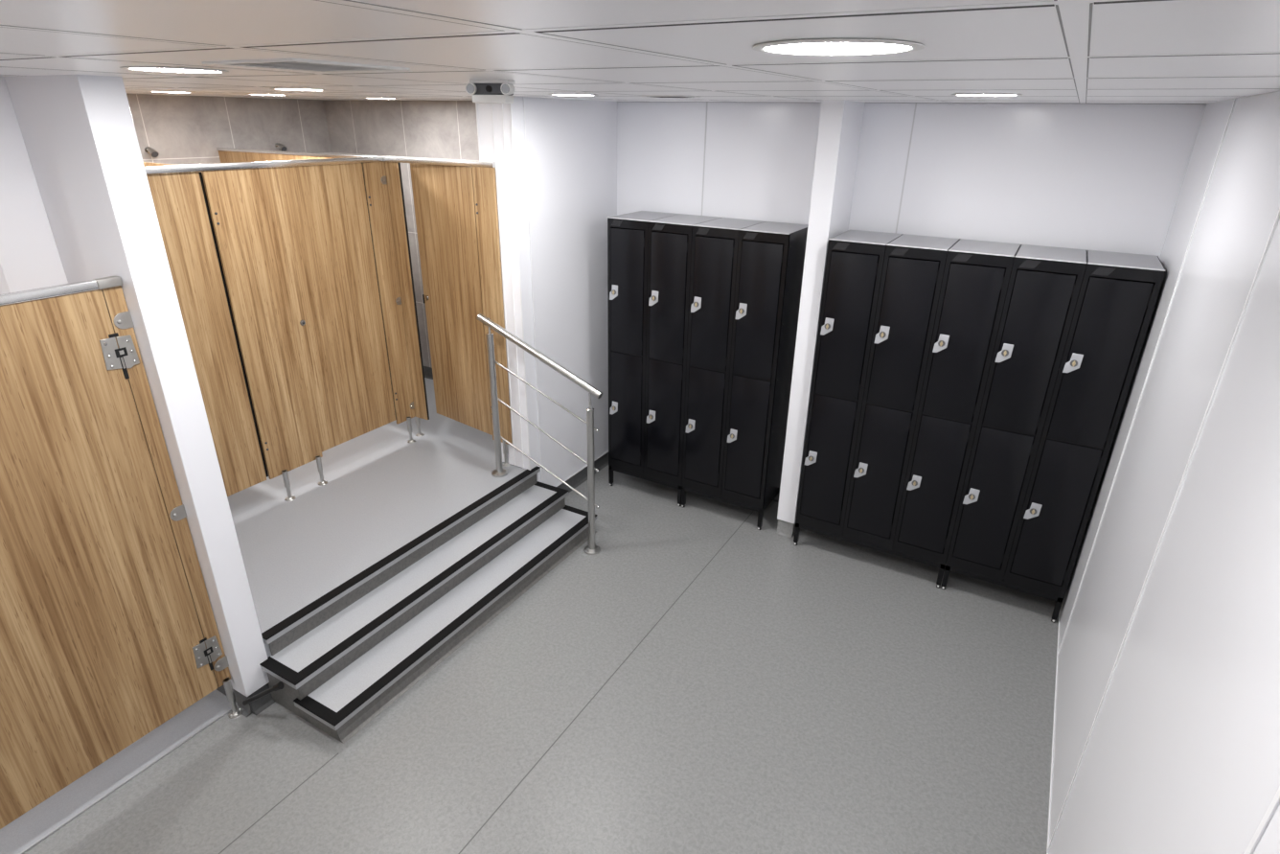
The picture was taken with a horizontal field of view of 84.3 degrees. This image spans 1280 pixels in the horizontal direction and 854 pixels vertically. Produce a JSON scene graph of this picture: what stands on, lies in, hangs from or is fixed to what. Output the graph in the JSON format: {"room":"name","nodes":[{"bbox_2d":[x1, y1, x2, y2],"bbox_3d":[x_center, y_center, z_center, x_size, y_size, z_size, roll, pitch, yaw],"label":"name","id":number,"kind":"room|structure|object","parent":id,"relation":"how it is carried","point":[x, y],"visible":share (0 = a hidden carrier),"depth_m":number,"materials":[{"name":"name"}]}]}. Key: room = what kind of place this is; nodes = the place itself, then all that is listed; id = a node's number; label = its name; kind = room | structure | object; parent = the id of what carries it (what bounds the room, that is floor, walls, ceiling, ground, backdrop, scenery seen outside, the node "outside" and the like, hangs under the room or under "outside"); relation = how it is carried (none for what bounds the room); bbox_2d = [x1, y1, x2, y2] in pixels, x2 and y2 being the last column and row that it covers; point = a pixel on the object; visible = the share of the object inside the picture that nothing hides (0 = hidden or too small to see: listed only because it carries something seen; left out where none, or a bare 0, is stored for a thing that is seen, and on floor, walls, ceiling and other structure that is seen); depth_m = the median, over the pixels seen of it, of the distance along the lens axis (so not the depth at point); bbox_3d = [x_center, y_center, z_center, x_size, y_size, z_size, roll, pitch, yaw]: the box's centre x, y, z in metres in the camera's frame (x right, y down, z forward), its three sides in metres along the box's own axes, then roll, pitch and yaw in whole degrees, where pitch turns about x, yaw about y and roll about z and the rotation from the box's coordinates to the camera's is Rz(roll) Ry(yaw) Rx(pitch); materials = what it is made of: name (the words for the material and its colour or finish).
{"room":"changing room","nodes":[
{"label":"changing room","id":0,"kind":"room"},
{"bbox_2d":[0,76,70,305],"bbox_3d":[-2.300,-0.016,2.902,0.260,2.636,0.242,14,27,27],"label":"wall","id":1,"kind":"structure","parent":0,"point":[30,259],"depth_m":2.50,"materials":[{"name":"white paint"}]},
{"bbox_2d":[126,93,331,164],"bbox_3d":[-3.366,-1.214,5.177,0.100,2.293,2.995,14,27,27],"label":"tiled wall","id":2,"kind":"structure","parent":0,"point":[183,129],"depth_m":5.16,"materials":[{"name":"grey tile"}]},
{"bbox_2d":[144,146,159,158],"bbox_3d":[-3.305,-1.859,4.784,0.090,0.067,0.052,14,27,27],"label":"shower","id":3,"kind":"object","parent":2,"relation":"attached to","point":[148,149],"visible":1,"depth_m":4.77,"materials":[{"name":"silver metal"}]},
{"bbox_2d":[274,142,287,151],"bbox_3d":[-2.819,-2.195,5.553,0.090,0.067,0.052,14,27,27],"label":"shower","id":4,"kind":"object","parent":2,"relation":"attached to","point":[283,148],"visible":0.91,"depth_m":5.54,"materials":[{"name":"silver metal"}]},
{"bbox_2d":[227,377,525,657],"bbox_3d":[-2.199,0.309,5.030,2.840,0.347,2.935,14,27,27],"label":"floor","id":5,"kind":"structure","parent":0,"point":[382,491],"depth_m":4.26,"materials":[{"name":"grey plastic"}]},
{"bbox_2d":[143,147,429,501],"bbox_3d":[-2.767,-0.662,4.409,1.864,1.915,1.970,14,27,27],"label":"shower cubicle","id":6,"kind":"object","parent":5,"relation":"on","point":[291,271],"visible":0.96,"depth_m":4.10,"materials":[{"name":"brown wood"}]},
{"bbox_2d":[395,157,512,466],"bbox_3d":[-1.165,-0.696,4.543,0.768,1.916,0.110,17,28,32],"label":"shower cubicle","id":7,"kind":"object","parent":5,"relation":"on","point":[455,202],"visible":0.86,"depth_m":4.46,"materials":[{"name":"brown wood"}]},
{"bbox_2d":[477,96,537,469],"bbox_3d":[-0.786,-0.807,4.338,0.240,2.291,0.122,14,27,27],"label":"wall pier","id":8,"kind":"object","parent":5,"relation":"on","point":[485,119],"visible":0.46,"depth_m":4.16,"materials":[{"name":"white paint"}]},
{"bbox_2d":[475,102,530,470],"bbox_3d":[-0.817,-0.769,4.297,0.248,2.249,0.012,14,27,27],"label":"trim","id":9,"kind":"structure","parent":8,"relation":"attached to","point":[511,109],"depth_m":4.16,"materials":[{"name":"white"}]},
{"bbox_2d":[323,100,479,367],"bbox_3d":[-1.482,-1.422,5.720,2.580,2.293,0.100,14,27,27],"label":"tiled wall","id":10,"kind":"structure","parent":0,"point":[434,129],"depth_m":5.57,"materials":[{"name":"grey tile"}]},
{"bbox_2d":[423,365,433,379],"bbox_3d":[-1.559,-0.403,6.125,2.510,0.100,0.034,14,27,27],"label":"baseboard","id":11,"kind":"structure","parent":10,"relation":"attached to","point":[427,371],"depth_m":6.30,"materials":[{"name":"plastic"}]},
{"bbox_2d":[0,464,1058,853],"bbox_3d":[-1.561,1.360,3.202,6.250,0.104,6.320,14,27,27],"label":"floor","id":12,"kind":"structure","parent":0,"point":[821,694],"depth_m":3.14,"materials":[{"name":"grey plastic"}]},
{"bbox_2d":[0,274,242,828],"bbox_3d":[-3.494,0.475,2.570,2.704,1.978,2.179,14,27,27],"label":"shower cubicle","id":13,"kind":"object","parent":12,"relation":"on","point":[109,632],"visible":1,"depth_m":2.52,"materials":[{"name":"brown wood"}]},
{"bbox_2d":[18,708,231,853],"bbox_3d":[-2.603,1.790,2.054,0.008,0.006,2.956,14,27,27],"label":"trim","id":14,"kind":"structure","parent":12,"relation":"on","point":[229,710],"depth_m":2.85,"materials":[{"name":"silver metal"}]},
{"bbox_2d":[3,74,269,696],"bbox_3d":[-1.915,-0.026,2.808,0.488,2.530,0.129,14,27,27],"label":"wall pier","id":15,"kind":"object","parent":12,"relation":"on","point":[79,133],"visible":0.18,"depth_m":2.48,"materials":[{"name":"white paint"}]},
{"bbox_2d":[216,685,237,702],"bbox_3d":[-1.935,1.181,3.338,0.464,0.106,0.107,14,27,27],"label":"baseboard","id":16,"kind":"object","parent":15,"relation":"attached to","point":[221,689],"visible":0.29,"depth_m":3.29,"materials":[{"name":"plastic"}]},
{"bbox_2d":[242,681,284,705],"bbox_3d":[-1.665,1.178,3.116,0.212,0.152,0.034,3,24,4],"label":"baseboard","id":17,"kind":"structure","parent":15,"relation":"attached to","point":[279,685],"depth_m":3.10,"materials":[{"name":"black rubber"}]},
{"bbox_2d":[234,689,251,716],"bbox_3d":[-1.808,1.245,3.202,0.094,0.109,0.034,14,27,27],"label":"baseboard","id":18,"kind":"object","parent":12,"relation":"on","point":[246,710],"visible":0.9,"depth_m":3.21,"materials":[{"name":"plastic"}]},
{"bbox_2d":[248,682,274,714],"bbox_3d":[-1.723,1.235,3.227,0.034,0.109,0.107,14,27,27],"label":"baseboard","id":19,"kind":"object","parent":12,"relation":"on","point":[262,703],"visible":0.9,"depth_m":3.23,"materials":[{"name":"plastic"}]},
{"bbox_2d":[218,753,338,853],"bbox_3d":[-2.050,1.909,1.809,0.004,0.001,3.040,14,27,27],"label":"trim","id":20,"kind":"structure","parent":12,"relation":"on","point":[337,753],"depth_m":2.79,"materials":[{"name":"grey"}]},
{"bbox_2d":[259,465,597,743],"bbox_3d":[-1.003,0.819,3.907,0.518,0.348,2.039,14,27,27],"label":"steps","id":21,"kind":"structure","parent":12,"relation":"on","point":[341,659],"depth_m":3.63,"materials":[{"name":"plastic"}]},
{"bbox_2d":[476,313,602,554],"bbox_3d":[-0.604,0.055,4.338,0.885,1.414,0.104,14,27,27],"label":"handrail","id":22,"kind":"object","parent":12,"relation":"on","point":[591,548],"visible":1,"depth_m":4.27,"materials":[{"name":"silver metal"}]},
{"bbox_2d":[458,510,754,853],"bbox_3d":[-0.627,1.550,2.682,0.005,0.001,6.100,14,27,27],"label":"trim","id":23,"kind":"structure","parent":12,"relation":"on","point":[753,511],"depth_m":3.26,"materials":[{"name":"grey"}]},
{"bbox_2d":[608,465,681,505],"bbox_3d":[0.133,0.350,5.247,0.596,0.165,0.440,14,27,27],"label":"stand","id":24,"kind":"object","parent":12,"relation":"on","point":[610,468],"visible":0.44,"depth_m":5.05,"materials":[{"name":"black metal"}]},
{"bbox_2d":[607,210,680,475],"bbox_3d":[0.015,-0.562,4.925,0.299,1.762,0.452,14,27,27],"label":"locker","id":25,"kind":"object","parent":24,"relation":"on","point":[628,234],"visible":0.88,"depth_m":4.70,"materials":[{"name":"black metal"}]},
{"bbox_2d":[643,213,720,485],"bbox_3d":[0.274,-0.498,4.789,0.299,1.762,0.452,14,27,27],"label":"locker","id":26,"kind":"object","parent":24,"relation":"on","point":[670,238],"visible":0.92,"depth_m":4.57,"materials":[{"name":"black metal"}]},
{"bbox_2d":[681,485,779,529],"bbox_3d":[0.652,0.478,4.975,0.596,0.165,0.440,14,27,27],"label":"stand","id":27,"kind":"object","parent":12,"relation":"on","point":[684,490],"visible":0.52,"depth_m":4.77,"materials":[{"name":"black metal"}]},
{"bbox_2d":[681,217,764,497],"bbox_3d":[0.534,-0.434,4.652,0.299,1.762,0.452,14,27,27],"label":"locker","id":28,"kind":"object","parent":27,"relation":"on","point":[715,242],"visible":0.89,"depth_m":4.43,"materials":[{"name":"black metal"}]},
{"bbox_2d":[721,221,808,508],"bbox_3d":[0.793,-0.371,4.516,0.299,1.762,0.452,14,27,27],"label":"locker","id":29,"kind":"object","parent":27,"relation":"on","point":[770,254],"visible":0.91,"depth_m":4.32,"materials":[{"name":"black metal"}]},
{"bbox_2d":[775,519,794,537],"bbox_3d":[0.949,0.665,4.638,0.105,0.100,0.034,14,27,27],"label":"baseboard","id":30,"kind":"structure","parent":12,"relation":"on","point":[784,528],"depth_m":4.64,"materials":[{"name":"grey plastic"}]},
{"bbox_2d":[777,100,865,523],"bbox_3d":[1.075,-0.617,4.279,0.120,2.540,0.420,14,27,27],"label":"wall pier","id":31,"kind":"object","parent":12,"relation":"on","point":[840,122],"visible":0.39,"depth_m":3.97,"materials":[{"name":"white paint"}]},
{"bbox_2d":[793,522,945,588],"bbox_3d":[1.480,0.705,4.485,0.896,0.165,0.440,14,27,27],"label":"stand","id":32,"kind":"object","parent":12,"relation":"on","point":[798,526],"visible":0.47,"depth_m":4.27,"materials":[{"name":"black metal"}]},
{"bbox_2d":[795,229,903,535],"bbox_3d":[1.232,-0.239,4.231,0.299,1.762,0.452,14,27,27],"label":"locker","id":33,"kind":"object","parent":32,"relation":"on","point":[855,258],"visible":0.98,"depth_m":4.01,"materials":[{"name":"black metal"}]},
{"bbox_2d":[842,233,959,549],"bbox_3d":[1.492,-0.175,4.095,0.299,1.762,0.452,14,27,27],"label":"locker","id":34,"kind":"object","parent":32,"relation":"on","point":[913,268],"visible":0.93,"depth_m":3.88,"materials":[{"name":"black metal"}]},
{"bbox_2d":[891,238,1021,565],"bbox_3d":[1.751,-0.112,3.958,0.299,1.762,0.452,14,27,27],"label":"locker","id":35,"kind":"object","parent":32,"relation":"on","point":[976,273],"visible":0.97,"depth_m":3.74,"materials":[{"name":"black metal"}]},
{"bbox_2d":[940,565,1063,622],"bbox_3d":[2.129,0.864,4.145,0.596,0.165,0.440,14,27,27],"label":"stand","id":36,"kind":"object","parent":12,"relation":"on","point":[1059,601],"visible":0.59,"depth_m":3.94,"materials":[{"name":"black metal"}]},
{"bbox_2d":[945,244,1087,580],"bbox_3d":[2.011,-0.048,3.822,0.299,1.762,0.452,14,27,27],"label":"locker","id":37,"kind":"object","parent":36,"relation":"on","point":[1045,282],"visible":1,"depth_m":3.60,"materials":[{"name":"black metal"}]},
{"bbox_2d":[1003,250,1165,597],"bbox_3d":[2.270,0.015,3.686,0.299,1.762,0.452,14,27,27],"label":"locker","id":38,"kind":"object","parent":36,"relation":"on","point":[1118,294],"visible":0.97,"depth_m":3.46,"materials":[{"name":"black metal"}]},
{"bbox_2d":[519,96,617,486],"bbox_3d":[-0.479,-0.859,4.777,0.130,2.540,1.020,14,27,27],"label":"wall","id":39,"kind":"structure","parent":0,"point":[572,144],"depth_m":4.62,"materials":[{"name":"white paint"}]},
{"bbox_2d":[523,96,542,481],"bbox_3d":[-0.656,-0.666,4.372,0.006,2.494,0.008,14,27,27],"label":"trim","id":40,"kind":"structure","parent":39,"relation":"attached to","point":[523,97],"depth_m":4.25,"materials":[{"name":"white"}]},
{"bbox_2d":[555,450,608,492],"bbox_3d":[-0.431,0.362,5.281,0.034,0.100,1.000,14,27,27],"label":"baseboard","id":41,"kind":"structure","parent":39,"relation":"attached to","point":[602,462],"depth_m":5.29,"materials":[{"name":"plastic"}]},
{"bbox_2d":[0,0,1279,104],"bbox_3d":[-1.566,-1.080,2.163,6.050,0.011,6.120,14,27,27],"label":"ceiling","id":42,"kind":"structure","parent":0,"point":[1170,27],"depth_m":1.07,"materials":[{"name":"white tile"}]},
{"bbox_2d":[145,91,195,92],"bbox_3d":[-2.600,-1.855,3.915,0.236,0.004,0.236,14,27,27],"label":"recessed light","id":43,"kind":"object","parent":42,"relation":"in","point":[146,91],"visible":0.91,"depth_m":3.86,"materials":[{"name":"white plastic"}]},
{"bbox_2d":[119,66,228,73],"bbox_3d":[-1.175,-0.904,1.790,0.236,0.004,0.236,14,27,27],"label":"recessed light","id":44,"kind":"object","parent":42,"relation":"in","point":[168,69],"visible":1,"depth_m":1.76,"materials":[{"name":"white plastic"}]},
{"bbox_2d":[130,68,220,72],"bbox_3d":[-1.175,-0.904,1.790,0.199,0.002,0.199,12,26,23],"label":"diffuser","id":45,"kind":"object","parent":44,"relation":"attached to","point":[170,70],"depth_m":1.78,"materials":[{"name":"white plastic"}]},
{"bbox_2d":[245,93,289,95],"bbox_3d":[-2.214,-1.974,4.199,0.236,0.004,0.236,14,27,27],"label":"recessed light","id":46,"kind":"object","parent":42,"relation":"in","point":[245,94],"visible":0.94,"depth_m":4.14,"materials":[{"name":"white plastic"}]},
{"bbox_2d":[269,88,326,91],"bbox_3d":[-1.519,-1.502,3.146,0.236,0.004,0.236,14,27,27],"label":"recessed light","id":47,"kind":"object","parent":42,"relation":"in","point":[297,89],"visible":0.91,"depth_m":3.13,"materials":[{"name":"white plastic"}]},
{"bbox_2d":[201,58,409,72],"bbox_3d":[-0.729,-0.795,1.557,0.300,0.005,0.300,14,27,27],"label":"ceiling vent","id":48,"kind":"object","parent":42,"relation":"in","point":[295,64],"visible":1,"depth_m":1.53,"materials":[{"name":"white plastic"}]},
{"bbox_2d":[363,97,397,99],"bbox_3d":[-1.724,-2.187,4.704,0.236,0.004,0.236,14,27,27],"label":"recessed light","id":49,"kind":"object","parent":42,"relation":"in","point":[363,98],"visible":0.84,"depth_m":4.62,"materials":[{"name":"white plastic"}]},
{"bbox_2d":[465,79,515,103],"bbox_3d":[-0.440,-1.000,2.108,0.147,0.062,0.059,7,24,14],"label":"emergency light","id":50,"kind":"object","parent":42,"relation":"attached to","point":[483,91],"visible":1,"depth_m":2.09,"materials":[{"name":"white plastic"}]},
{"bbox_2d":[548,93,598,95],"bbox_3d":[-0.312,-1.554,3.307,0.236,0.004,0.236,14,27,27],"label":"recessed light","id":51,"kind":"object","parent":42,"relation":"in","point":[548,94],"visible":0.95,"depth_m":3.26,"materials":[{"name":"white plastic"}]},
{"bbox_2d":[561,94,591,95],"bbox_3d":[-0.312,-1.554,3.307,0.199,0.002,0.199,16,28,31],"label":"diffuser","id":52,"kind":"object","parent":51,"relation":"attached to","point":[561,95],"depth_m":3.34,"materials":[{"name":"white plastic"}]},
{"bbox_2d":[640,94,700,97],"bbox_3d":[0.144,-1.543,3.301,0.220,0.006,0.180,14,27,27],"label":"ceiling vent","id":53,"kind":"object","parent":42,"relation":"in","point":[654,96],"visible":0.95,"depth_m":3.25,"materials":[{"name":"white plastic"}]},
{"bbox_2d":[752,38,925,55],"bbox_3d":[0.277,-0.534,0.997,0.236,0.004,0.236,14,27,27],"label":"recessed light","id":54,"kind":"object","parent":42,"relation":"in","point":[811,46],"visible":1,"depth_m":0.97,"materials":[{"name":"white plastic"}]},
{"bbox_2d":[764,43,911,54],"bbox_3d":[0.277,-0.534,0.997,0.199,0.002,0.199,12,26,23],"label":"diffuser","id":55,"kind":"object","parent":54,"relation":"attached to","point":[773,48],"depth_m":0.99,"materials":[{"name":"white plastic"}]},
{"bbox_2d":[951,92,1022,96],"bbox_3d":[1.250,-1.198,2.551,0.236,0.004,0.236,14,27,27],"label":"recessed light","id":56,"kind":"object","parent":42,"relation":"in","point":[961,94],"visible":1,"depth_m":2.52,"materials":[{"name":"white plastic"}]},
{"bbox_2d":[958,94,1016,95],"bbox_3d":[1.250,-1.198,2.551,0.199,0.002,0.199,12,26,23],"label":"diffuser","id":57,"kind":"object","parent":56,"relation":"attached to","point":[958,95],"depth_m":2.57,"materials":[{"name":"white plastic"}]},
{"bbox_2d":[617,101,1205,257],"bbox_3d":[0.060,-0.945,5.105,6.050,2.650,0.100,14,27,27],"label":"wall","id":58,"kind":"structure","parent":0,"point":[1108,177],"depth_m":3.85,"materials":[{"name":"white paint"}]},
{"bbox_2d":[701,102,708,215],"bbox_3d":[0.396,-0.861,4.864,0.008,2.500,0.002,14,27,27],"label":"trim","id":59,"kind":"structure","parent":58,"relation":"attached to","point":[706,102],"depth_m":4.49,"materials":[{"name":"grey"}]},
{"bbox_2d":[773,493,778,502],"bbox_3d":[0.451,0.353,5.334,1.490,0.100,0.034,14,27,27],"label":"baseboard","id":60,"kind":"structure","parent":58,"relation":"attached to","point":[776,498],"depth_m":5.07,"materials":[{"name":"plastic"}]},
{"bbox_2d":[894,102,916,233],"bbox_3d":[1.468,-0.598,4.301,0.008,2.500,0.002,14,27,27],"label":"trim","id":61,"kind":"structure","parent":58,"relation":"attached to","point":[916,102],"depth_m":3.93,"materials":[{"name":"grey"}]},
{"bbox_2d":[1048,91,1279,853],"bbox_3d":[1.051,0.761,1.239,0.100,2.650,6.220,14,27,27],"label":"wall","id":62,"kind":"structure","parent":0,"point":[1181,755],"depth_m":1.89,"materials":[{"name":"white paint"}]},
{"bbox_2d":[1046,609,1060,853],"bbox_3d":[1.011,1.942,1.830,0.004,0.012,6.117,14,27,27],"label":"trim","id":63,"kind":"structure","parent":62,"relation":"attached to","point":[1060,609],"depth_m":3.11,"materials":[{"name":"white"}]},
{"bbox_2d":[1057,98,1236,656],"bbox_3d":[2.158,-0.014,3.101,0.004,2.588,0.014,14,27,27],"label":"trim","id":64,"kind":"structure","parent":62,"relation":"attached to","point":[1235,99],"depth_m":2.97,"materials":[{"name":"white"}]},
{"bbox_2d":[1047,207,1279,851],"bbox_3d":[1.547,0.401,2.130,0.004,2.588,0.014,14,27,27],"label":"trim","id":65,"kind":"structure","parent":62,"relation":"attached to","point":[1278,213],"depth_m":2.04,"materials":[{"name":"white"}]},
{"bbox_2d":[1243,785,1279,853],"bbox_3d":[0.936,0.815,1.159,0.004,2.588,0.014,14,27,27],"label":"trim","id":66,"kind":"structure","parent":62,"relation":"attached to","point":[1274,803],"depth_m":1.06,"materials":[{"name":"white plastic"}]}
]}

